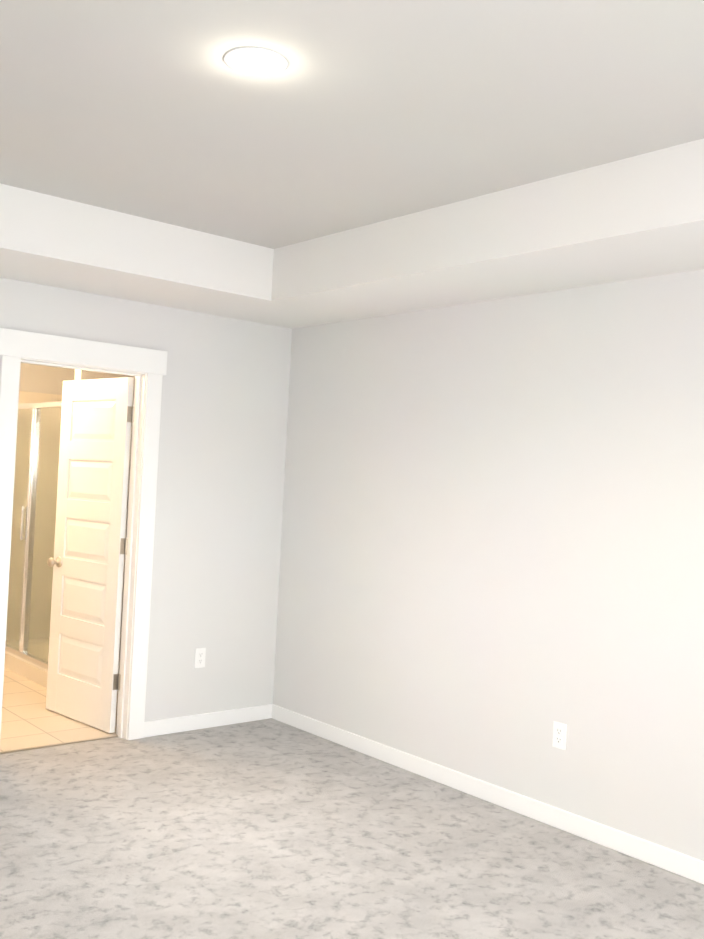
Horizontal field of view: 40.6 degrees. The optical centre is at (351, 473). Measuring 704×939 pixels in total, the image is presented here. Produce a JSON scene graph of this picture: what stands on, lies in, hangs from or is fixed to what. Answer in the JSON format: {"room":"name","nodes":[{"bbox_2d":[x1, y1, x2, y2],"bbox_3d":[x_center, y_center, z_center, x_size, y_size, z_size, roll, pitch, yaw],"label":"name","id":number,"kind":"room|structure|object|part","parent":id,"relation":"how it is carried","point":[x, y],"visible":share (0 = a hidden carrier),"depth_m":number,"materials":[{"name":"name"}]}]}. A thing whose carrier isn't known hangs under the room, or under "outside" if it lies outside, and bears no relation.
{"room":"bedroom","nodes":[
{"label":"bedroom","id":0,"kind":"room"},
{"bbox_2d":[19,363,74,394],"bbox_3d":[-3.351,-0.084,7.392,2.860,2.950,0.120,3,0,-40],"label":"wall","id":1,"kind":"structure","parent":0,"point":[42,379],"depth_m":7.95,"materials":[{"name":"beige paint"}]},
{"bbox_2d":[0,667,117,751],"bbox_3d":[-2.471,1.454,6.258,2.620,0.054,2.835,3,0,-40],"label":"floor","id":2,"kind":"structure","parent":0,"point":[29,720],"depth_m":5.58,"materials":[{"name":"beige tile"}]},
{"bbox_2d":[4,391,61,687],"bbox_3d":[-2.112,0.404,7.237,0.886,2.100,1.732,3,0,-40],"label":"shower enclosure","id":3,"kind":"object","parent":2,"relation":"on","point":[33,535],"visible":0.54,"depth_m":7.80,"materials":[{"name":"beige"}]},
{"bbox_2d":[0,735,117,753],"bbox_3d":[-1.585,1.466,5.150,0.707,0.007,0.020,3,0,-40],"label":"threshold","id":4,"kind":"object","parent":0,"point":[52,745],"depth_m":5.14,"materials":[{"name":"beige wood"}]},
{"bbox_2d":[75,369,134,690],"bbox_3d":[-1.495,0.006,6.543,0.890,2.950,0.098,3,0,-40],"label":"wall","id":5,"kind":"structure","parent":0,"point":[83,375],"depth_m":6.43,"materials":[{"name":"beige paint"}]},
{"bbox_2d":[0,277,291,721],"bbox_3d":[-1.631,-0.011,5.022,3.070,2.950,0.120,3,0,-40],"label":"wall","id":6,"kind":"structure","parent":0,"point":[220,491],"depth_m":5.62,"materials":[{"name":"beige paint"}]},
{"bbox_2d":[0,328,166,739],"bbox_3d":[-1.506,0.380,5.129,0.947,2.185,0.145,3,0,-40],"label":"door frame","id":7,"kind":"structure","parent":6,"relation":"attached to","point":[16,346],"depth_m":5.32,"materials":[{"name":"white paint"}]},
{"bbox_2d":[46,377,134,732],"bbox_3d":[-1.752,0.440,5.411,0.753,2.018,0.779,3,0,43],"label":"bathroom door","id":8,"kind":"structure","parent":6,"relation":"in","point":[86,562],"depth_m":5.60,"materials":[{"name":"white paint"}]},
{"bbox_3d":[-1.542,0.410,5.170,0.707,1.610,0.032,3,0,-40],"label":"bathroom door jamb hardware","id":9,"kind":"part","parent":8,"relation":"part of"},
{"bbox_2d":[194,648,205,667],"bbox_3d":[-0.893,1.087,5.607,0.070,0.114,0.008,3,0,-40],"label":"electrical outlet","id":10,"kind":"object","parent":6,"relation":"attached to","point":[200,654],"visible":1,"depth_m":5.60,"materials":[{"name":"white plastic"}]},
{"bbox_2d":[144,704,272,737],"bbox_3d":[-0.836,1.467,5.666,0.900,0.088,0.014,3,0,-40],"label":"baseboard","id":11,"kind":"structure","parent":6,"relation":"attached to","point":[195,722],"depth_m":5.64,"materials":[{"name":"white paint"}]},
{"bbox_2d":[0,183,360,328],"bbox_3d":[-1.661,-1.237,4.432,3.985,0.510,0.670,3,0,-40],"label":"ceiling soffit","id":12,"kind":"structure","parent":0,"point":[50,240],"depth_m":4.65,"materials":[{"name":"white paint"}]},
{"bbox_2d":[0,718,703,938],"bbox_3d":[-4.192,1.391,5.905,6.300,0.100,15.700,3,0,-40],"label":"floor carpet","id":13,"kind":"object","parent":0,"point":[270,828],"depth_m":3.82,"materials":[{"name":"grey carpet"}]},
{"bbox_2d":[0,0,703,248],"bbox_3d":[-0.262,-1.313,2.822,2.670,0.235,3.590,3,0,-40],"label":"ceiling","id":14,"kind":"structure","parent":0,"point":[356,114],"depth_m":3.03,"materials":[{"name":"paint"}]},
{"bbox_2d":[223,47,287,75],"bbox_3d":[-0.279,-1.194,2.766,0.188,0.005,0.188,3,0,-40],"label":"recessed light","id":15,"kind":"object","parent":14,"relation":"in","point":[256,61],"visible":1,"depth_m":2.76,"materials":[{"name":"white plastic"}]},
{"bbox_2d":[271,138,703,318],"bbox_3d":[0.990,-1.105,3.894,0.640,0.510,3.590,3,0,-40],"label":"ceiling soffit","id":16,"kind":"object","parent":14,"relation":"attached to","point":[637,217],"depth_m":3.93,"materials":[{"name":"white paint"}]},
{"bbox_2d":[273,269,703,860],"bbox_3d":[0.358,0.092,5.142,0.120,2.950,8.360,3,0,-40],"label":"wall","id":17,"kind":"structure","parent":0,"point":[493,547],"depth_m":4.54,"materials":[{"name":"beige paint"}]},
{"bbox_2d":[272,704,703,883],"bbox_3d":[1.184,1.560,3.973,0.014,0.088,5.186,3,0,-40],"label":"baseboard","id":18,"kind":"structure","parent":17,"relation":"attached to","point":[670,860],"depth_m":4.47,"materials":[{"name":"white paint"}]},
{"bbox_2d":[552,721,566,749],"bbox_3d":[0.935,1.183,4.295,0.008,0.114,0.070,3,0,-40],"label":"electrical outlet","id":19,"kind":"object","parent":17,"relation":"attached to","point":[559,734],"visible":1,"depth_m":4.29,"materials":[{"name":"white plastic"}]}
]}

